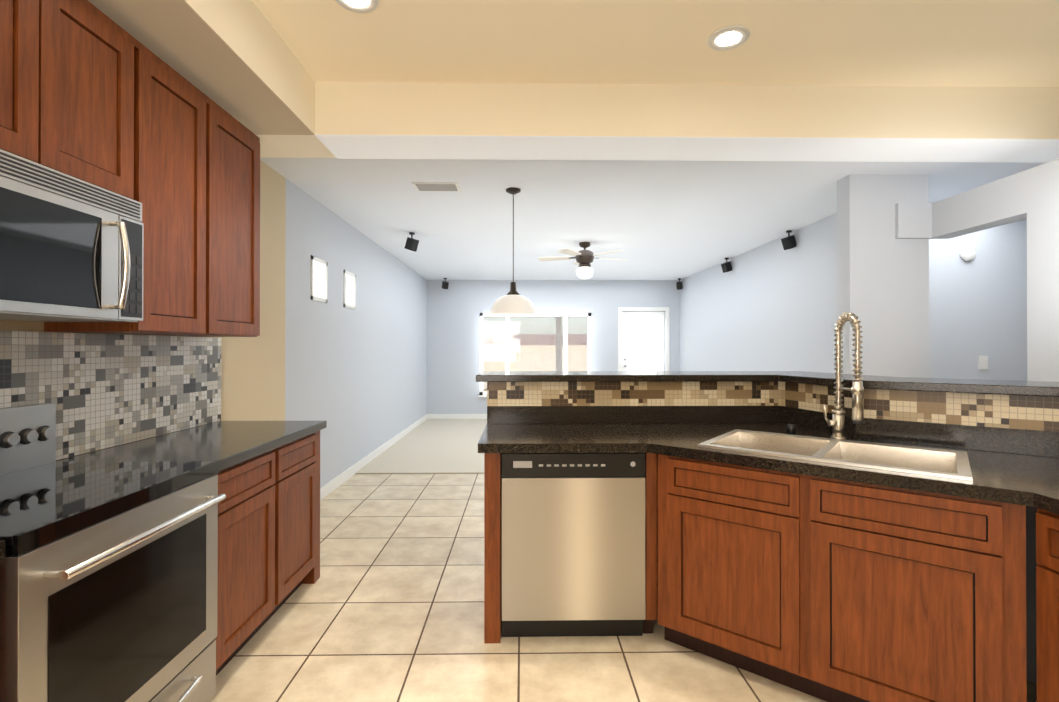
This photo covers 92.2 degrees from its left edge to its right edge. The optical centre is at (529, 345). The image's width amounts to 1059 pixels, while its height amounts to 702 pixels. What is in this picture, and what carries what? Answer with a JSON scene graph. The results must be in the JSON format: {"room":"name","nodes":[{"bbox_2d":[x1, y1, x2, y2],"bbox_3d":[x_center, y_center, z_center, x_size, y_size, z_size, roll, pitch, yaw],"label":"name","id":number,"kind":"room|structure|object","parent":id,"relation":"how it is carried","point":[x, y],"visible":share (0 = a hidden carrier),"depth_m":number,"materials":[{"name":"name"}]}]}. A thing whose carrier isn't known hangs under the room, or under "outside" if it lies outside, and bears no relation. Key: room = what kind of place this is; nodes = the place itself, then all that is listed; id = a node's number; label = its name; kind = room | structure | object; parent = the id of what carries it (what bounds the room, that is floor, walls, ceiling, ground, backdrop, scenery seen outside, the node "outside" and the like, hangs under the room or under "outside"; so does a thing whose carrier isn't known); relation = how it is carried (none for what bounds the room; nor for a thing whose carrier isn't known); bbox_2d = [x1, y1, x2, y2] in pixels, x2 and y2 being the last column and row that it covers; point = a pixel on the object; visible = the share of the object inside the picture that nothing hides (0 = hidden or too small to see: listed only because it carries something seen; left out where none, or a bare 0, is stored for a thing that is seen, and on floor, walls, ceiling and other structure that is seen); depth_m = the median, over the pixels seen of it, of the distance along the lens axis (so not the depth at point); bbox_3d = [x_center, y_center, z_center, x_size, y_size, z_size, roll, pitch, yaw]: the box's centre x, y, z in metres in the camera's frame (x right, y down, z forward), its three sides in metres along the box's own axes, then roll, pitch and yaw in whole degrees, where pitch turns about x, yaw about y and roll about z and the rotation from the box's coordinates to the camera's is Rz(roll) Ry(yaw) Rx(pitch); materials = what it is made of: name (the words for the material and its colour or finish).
{"room":"kitchen","nodes":[
{"label":"kitchen","id":0,"kind":"room"},
{"bbox_2d":[0,160,426,487],"bbox_3d":[-1.918,-0.093,3.993,0.150,2.900,11.450,0,0,-1],"label":"wall","id":1,"kind":"structure","parent":0,"point":[356,379],"depth_m":4.70,"materials":[{"name":"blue paint"}]},
{"bbox_2d":[0,0,67,174],"bbox_3d":[-1.632,-0.848,1.364,0.338,0.615,0.447,0,0,-1],"label":"upper cabinet","id":2,"kind":"object","parent":1,"relation":"attached to","point":[33,33],"depth_m":1.51,"materials":[{"name":"brown wood"}]},
{"bbox_2d":[68,0,143,207],"bbox_3d":[-1.636,-0.846,1.679,0.338,0.615,0.447,0,0,-1],"label":"upper cabinet","id":3,"kind":"object","parent":1,"relation":"attached to","point":[91,93],"depth_m":1.77,"materials":[{"name":"brown wood"}]},
{"bbox_2d":[0,149,143,321],"bbox_3d":[-1.585,-0.312,1.520,0.431,0.445,0.760,0,0,-1],"label":"microwave","id":4,"kind":"object","parent":3,"relation":"attached to","point":[71,248],"visible":1,"depth_m":1.58,"materials":[{"name":"silver metal"}]},
{"bbox_2d":[0,331,220,459],"bbox_3d":[-1.801,0.191,1.636,0.008,0.486,2.735,0,0,-1],"label":"backsplash","id":5,"kind":"structure","parent":1,"relation":"attached to","point":[102,391],"depth_m":2.20,"materials":[{"name":"tile"}]},
{"bbox_2d":[44,46,223,336],"bbox_3d":[-1.643,-0.602,2.119,0.338,1.100,0.583,0,0,-1],"label":"upper cabinet","id":6,"kind":"object","parent":1,"relation":"attached to","point":[183,210],"depth_m":2.16,"materials":[{"name":"brown wood"}]},
{"bbox_2d":[224,110,259,336],"bbox_3d":[-1.649,-0.600,2.537,0.338,1.100,0.554,0,0,-1],"label":"upper cabinet","id":7,"kind":"object","parent":1,"relation":"attached to","point":[241,145],"depth_m":2.64,"materials":[{"name":"brown wood"}]},
{"bbox_2d":[320,414,427,499],"bbox_3d":[-1.871,1.317,6.293,0.012,0.100,6.540,0,0,-1],"label":"baseboard","id":8,"kind":"structure","parent":1,"relation":"attached to","point":[335,482],"depth_m":5.63,"materials":[{"name":"white wood"}]},
{"bbox_2d":[185,0,316,135],"bbox_3d":[-1.507,-1.403,0.620,0.570,0.310,4.680,0,0,-1],"label":"soffit","id":9,"kind":"structure","parent":0,"point":[245,31],"depth_m":2.40,"materials":[{"name":"beige paint"}]},
{"bbox_2d":[88,0,314,134],"bbox_3d":[-1.507,-1.246,0.629,0.568,0.004,4.700,0,0,-1],"label":"soffit","id":10,"kind":"structure","parent":9,"relation":"attached to","point":[184,39],"depth_m":2.20,"materials":[{"name":"beige paint"}]},
{"bbox_2d":[355,419,486,473],"bbox_3d":[1.388,1.397,7.608,6.870,0.072,4.308,0,0,-1],"label":"floor carpet","id":11,"kind":"object","parent":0,"point":[438,446],"depth_m":6.53,"materials":[{"name":"beige carpet"}]},
{"bbox_2d":[427,280,679,413],"bbox_3d":[1.432,-0.068,9.694,6.720,2.900,0.150,0,0,-1],"label":"wall","id":12,"kind":"structure","parent":0,"point":[456,308],"depth_m":9.59,"materials":[{"name":"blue paint"}]},
{"bbox_2d":[428,414,486,418],"bbox_3d":[-0.107,1.332,9.584,3.580,0.100,0.012,0,0,-1],"label":"baseboard","id":13,"kind":"structure","parent":12,"relation":"attached to","point":[430,416],"depth_m":9.56,"materials":[{"name":"white wood"}]},
{"bbox_2d":[478,313,590,396],"bbox_3d":[0.112,0.172,9.648,2.160,1.580,0.200,0,0,-1],"label":"window","id":14,"kind":"structure","parent":12,"relation":"in","point":[565,316],"depth_m":9.65,"materials":[{"name":"white"}]},
{"bbox_2d":[618,307,668,370],"bbox_3d":[2.157,0.327,9.663,0.970,2.110,0.100,0,0,-1],"label":"door","id":15,"kind":"structure","parent":12,"relation":"in","point":[640,341],"depth_m":9.67,"materials":[{"name":"white"}]},
{"bbox_2d":[211,474,1036,701],"bbox_3d":[1.475,1.377,1.808,6.870,0.060,7.292,0,0,-1],"label":"floor","id":16,"kind":"structure","parent":0,"point":[388,606],"depth_m":2.31,"materials":[{"name":"beige tile"}]},
{"bbox_2d":[0,403,225,701],"bbox_3d":[-1.441,0.778,1.517,0.696,1.135,0.760,0,0,-1],"label":"range","id":17,"kind":"object","parent":16,"relation":"on","point":[108,580],"visible":1,"depth_m":1.48,"materials":[{"name":"silver metal"}]},
{"bbox_2d":[215,442,290,675],"bbox_3d":[-1.500,0.916,2.189,0.620,0.864,0.579,0,0,-1],"label":"base cabinet","id":18,"kind":"object","parent":16,"relation":"on","point":[268,535],"depth_m":2.20,"materials":[{"name":"brown wood"}]},
{"bbox_2d":[287,430,319,598],"bbox_3d":[-1.506,0.918,2.605,0.620,0.864,0.569,0,0,-1],"label":"base cabinet","id":19,"kind":"object","parent":16,"relation":"on","point":[303,543],"depth_m":2.73,"materials":[{"name":"brown wood"}]},
{"bbox_2d":[0,421,326,559],"bbox_3d":[-1.491,0.457,1.639,0.627,0.042,2.735,0,0,-1],"label":"countertop","id":20,"kind":"structure","parent":19,"relation":"on","point":[226,444],"depth_m":2.29,"materials":[{"name":"black stone"}]},
{"bbox_2d":[484,453,656,643],"bbox_3d":[0.184,0.917,2.604,0.785,0.866,0.577,0,0,-1],"label":"peninsula end panel","id":21,"kind":"object","parent":16,"relation":"on","point":[492,551],"visible":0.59,"depth_m":2.31,"materials":[{"name":"brown wood"}]},
{"bbox_2d":[501,453,645,636],"bbox_3d":[0.195,0.919,2.578,0.655,0.862,0.574,0,0,-1],"label":"dishwasher","id":22,"kind":"object","parent":16,"relation":"on","point":[572,544],"visible":0.98,"depth_m":2.30,"materials":[{"name":"silver metal"}]},
{"bbox_2d":[658,454,1026,701],"bbox_3d":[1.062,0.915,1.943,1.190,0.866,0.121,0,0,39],"label":"base cabinet","id":23,"kind":"object","parent":16,"relation":"on","point":[829,589],"visible":0.98,"depth_m":1.82,"materials":[{"name":"brown wood"}]},
{"bbox_2d":[478,423,1033,506],"bbox_3d":[0.625,0.460,2.199,1.710,0.042,1.405,0,0,-1],"label":"countertop","id":24,"kind":"structure","parent":23,"relation":"on","point":[671,439],"depth_m":2.28,"materials":[{"name":"black stone"}]},
{"bbox_2d":[786,424,795,434],"bbox_3d":[1.289,0.413,2.509,0.044,0.052,0.044,0,0,-1],"label":"air gap cap","id":25,"kind":"object","parent":24,"relation":"on","point":[790,428],"visible":0.79,"depth_m":2.49,"materials":[{"name":"black plastic"}]},
{"bbox_2d":[823,312,863,439],"bbox_3d":[1.430,0.142,2.325,0.103,0.591,0.198,0,0,1],"label":"spring faucet","id":26,"kind":"object","parent":24,"relation":"on","point":[837,422],"visible":1,"depth_m":2.35,"materials":[{"name":"silver metal"}]},
{"bbox_2d":[1036,508,1058,701],"bbox_3d":[1.808,0.910,0.902,0.601,0.865,1.250,0,0,-1],"label":"base cabinet","id":27,"kind":"object","parent":16,"relation":"on","point":[1047,580],"visible":0.98,"depth_m":1.48,"materials":[{"name":"brown wood"}]},
{"bbox_2d":[854,438,1058,513],"bbox_3d":[1.801,0.457,1.570,0.623,0.042,2.698,0,0,-1],"label":"countertop","id":28,"kind":"structure","parent":27,"relation":"on","point":[1023,479],"depth_m":1.81,"materials":[{"name":"black stone"}]},
{"bbox_2d":[487,406,1058,457],"bbox_3d":[0.947,0.385,1.568,2.332,0.098,2.679,0,0,-1],"label":"backsplash","id":29,"kind":"structure","parent":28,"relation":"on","point":[1024,441],"depth_m":2.75,"materials":[{"name":"black stone"}]},
{"bbox_2d":[698,429,972,480],"bbox_3d":[1.246,0.526,2.131,0.900,0.199,0.530,0,0,39],"label":"double-bowl sink","id":30,"kind":"object","parent":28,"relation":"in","point":[953,464],"visible":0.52,"depth_m":2.16,"materials":[{"name":"silver metal"}]},
{"bbox_2d":[260,157,1047,279],"bbox_3d":[1.404,-1.302,6.584,6.870,0.100,6.380,0,0,-1],"label":"ceiling","id":31,"kind":"structure","parent":0,"point":[665,219],"depth_m":4.58,"materials":[{"name":"white paint"}]},
{"bbox_2d":[405,232,418,251],"bbox_3d":[-1.308,-1.152,5.663,0.138,0.206,0.090,0,0,29],"label":"speaker","id":32,"kind":"object","parent":31,"relation":"attached to","point":[411,244],"visible":1,"depth_m":5.63,"materials":[{"name":"black plastic"}]},
{"bbox_2d":[412,182,460,190],"bbox_3d":[-0.733,-1.257,4.041,0.360,0.010,0.200,0,0,-1],"label":"ceiling vent","id":33,"kind":"object","parent":31,"relation":"in","point":[429,186],"visible":1,"depth_m":4.01,"materials":[{"name":"white metal"}]},
{"bbox_2d":[442,278,448,288],"bbox_3d":[-1.543,-1.135,9.330,0.090,0.206,0.138,0,0,-31],"label":"speaker","id":34,"kind":"object","parent":31,"relation":"attached to","point":[445,284],"visible":1,"depth_m":9.29,"materials":[{"name":"black plastic"}]},
{"bbox_2d":[490,187,535,315],"bbox_3d":[-0.131,-0.757,4.118,0.370,1.009,0.370,0,0,-1],"label":"pendant light","id":35,"kind":"object","parent":31,"relation":"hanging from","point":[512,302],"visible":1,"depth_m":4.02,"materials":[{"name":"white glass"}]},
{"bbox_2d":[538,242,627,278],"bbox_3d":[0.669,-1.030,6.250,1.127,0.444,1.085,0,0,-1],"label":"ceiling fan","id":36,"kind":"object","parent":31,"relation":"hanging from","point":[584,258],"visible":1,"depth_m":6.14,"materials":[{"name":"beige"}]},
{"bbox_2d":[676,278,682,289],"bbox_3d":[2.767,-1.135,9.395,0.090,0.206,0.138,0,0,29],"label":"speaker","id":37,"kind":"object","parent":31,"relation":"attached to","point":[679,285],"visible":1,"depth_m":9.36,"materials":[{"name":"black plastic"}]},
{"bbox_2d":[721,258,731,272],"bbox_3d":[2.809,-1.144,7.255,0.138,0.206,0.090,0,0,-21],"label":"speaker","id":38,"kind":"object","parent":31,"relation":"attached to","point":[726,266],"visible":0.98,"depth_m":7.22,"materials":[{"name":"black plastic"}]},
{"bbox_2d":[781,230,795,249],"bbox_3d":[2.835,-1.152,5.565,0.138,0.206,0.090,0,0,-21],"label":"speaker","id":39,"kind":"object","parent":31,"relation":"attached to","point":[788,241],"visible":1,"depth_m":5.53,"materials":[{"name":"black plastic"}]},
{"bbox_2d":[252,0,1058,86],"bbox_3d":[1.491,-1.608,0.786,6.870,0.100,5.220,0,0,-1],"label":"ceiling","id":40,"kind":"structure","parent":0,"point":[982,43],"depth_m":2.60,"materials":[{"name":"beige paint"}]},
{"bbox_2d":[335,0,378,12],"bbox_3d":[-0.771,-1.544,2.262,0.200,0.011,0.200,0,0,-1],"label":"recessed light","id":41,"kind":"object","parent":40,"relation":"in","point":[361,6],"visible":1,"depth_m":2.31,"materials":[{"name":"white"}]},
{"bbox_2d":[707,25,749,50],"bbox_3d":[0.999,-1.543,2.558,0.200,0.011,0.200,0,0,-1],"label":"recessed light","id":42,"kind":"object","parent":40,"relation":"in","point":[728,37],"visible":1,"depth_m":2.55,"materials":[{"name":"white"}]},
{"bbox_2d":[657,454,657,582],"bbox_3d":[0.656,0.778,2.973,1.798,1.148,0.140,0,0,-1],"label":"wall","id":43,"kind":"structure","parent":0,"point":[657,454],"depth_m":2.90,"materials":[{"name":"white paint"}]},
{"bbox_2d":[476,371,1058,396],"bbox_3d":[1.114,0.178,1.762,2.795,0.038,3.100,0,0,-1],"label":"countertop","id":44,"kind":"structure","parent":43,"relation":"on","point":[1026,388],"depth_m":2.84,"materials":[{"name":"black stone"}]},
{"bbox_2d":[258,82,1058,157],"bbox_3d":[1.529,-1.392,3.211,6.720,0.310,0.370,0,0,-1],"label":"soffit","id":45,"kind":"structure","parent":0,"point":[343,108],"depth_m":3.02,"materials":[{"name":"beige paint"}]},
{"bbox_2d":[315,135,1058,161],"bbox_3d":[1.814,-1.234,3.215,6.150,0.004,0.368,0,0,-1],"label":"header","id":46,"kind":"object","parent":45,"relation":"attached to","point":[664,148],"visible":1,"depth_m":3.19,"materials":[{"name":"white paint"}]},
{"bbox_2d":[680,213,836,372],"bbox_3d":[2.936,-0.091,6.777,0.100,2.920,5.730,0,0,-1],"label":"wall","id":47,"kind":"structure","parent":0,"point":[771,305],"depth_m":6.17,"materials":[{"name":"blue paint"}]},
{"bbox_2d":[837,174,928,377],"bbox_3d":[2.655,-0.104,3.832,0.590,2.920,0.150,0,0,-1],"label":"wall pier","id":48,"kind":"object","parent":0,"point":[882,283],"visible":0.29,"depth_m":3.76,"materials":[{"name":"white paint"}]},
{"bbox_2d":[895,203,931,238],"bbox_3d":[2.826,-0.917,3.748,0.250,0.254,0.030,0,0,-1],"label":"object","id":49,"kind":"object","parent":48,"relation":"attached to","point":[913,220],"visible":0.93,"depth_m":3.73,"materials":[{"name":"white paint"}]},
{"bbox_2d":[929,219,1026,380],"bbox_3d":[3.869,-0.101,4.580,1.700,2.920,0.150,0,0,-1],"label":"wall","id":50,"kind":"structure","parent":0,"point":[977,305],"depth_m":4.51,"materials":[{"name":"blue paint"}]},
{"bbox_2d":[960,246,975,260],"bbox_3d":[3.871,-0.812,4.490,0.130,0.130,0.035,0,0,-1],"label":"smoke detector","id":51,"kind":"object","parent":50,"relation":"attached to","point":[967,253],"depth_m":4.47,"materials":[{"name":"white plastic"}]},
{"bbox_2d":[978,356,987,368],"bbox_3d":[4.011,0.149,4.502,0.080,0.120,0.008,0,0,-1],"label":"light switch","id":52,"kind":"object","parent":50,"relation":"attached to","point":[982,360],"depth_m":4.50,"materials":[{"name":"white plastic"}]},
{"bbox_2d":[930,159,1058,381],"bbox_3d":[3.067,0.144,1.052,0.150,2.400,5.420,0,0,-1],"label":"wall","id":53,"kind":"structure","parent":0,"point":[1031,195],"depth_m":2.99,"materials":[{"name":"white paint"}]},
{"bbox_2d":[1026,506,1036,682],"bbox_3d":[1.898,0.775,2.233,0.360,1.148,0.530,0,0,-1],"label":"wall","id":54,"kind":"structure","parent":0,"point":[1031,638],"depth_m":2.05,"materials":[{"name":"black paint"}]},
{"bbox_2d":[487,381,1058,431],"bbox_3d":[0.947,0.267,1.569,2.332,0.138,2.679,0,0,-1],"label":"backsplash","id":55,"kind":"structure","parent":54,"relation":"attached to","point":[1039,413],"depth_m":2.78,"materials":[{"name":"tile"}]},
{"label":"outside","id":56,"kind":"structure","parent":0,"visible":0},
{"bbox_2d":[483,382,486,390],"bbox_3d":[1.239,1.487,19.836,21.000,0.080,20.150,0,0,-1],"label":"ground","id":57,"kind":"structure","parent":56,"point":[484,387],"depth_m":17.96,"materials":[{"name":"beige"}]},
{"bbox_2d":[483,311,662,370],"bbox_3d":[1.239,0.187,19.851,21.000,2.520,20.130,0,0,-1],"label":"patio","id":58,"kind":"structure","parent":57,"relation":"on","point":[531,355],"depth_m":20.91,"materials":[{"name":"brown wood"}]}
]}

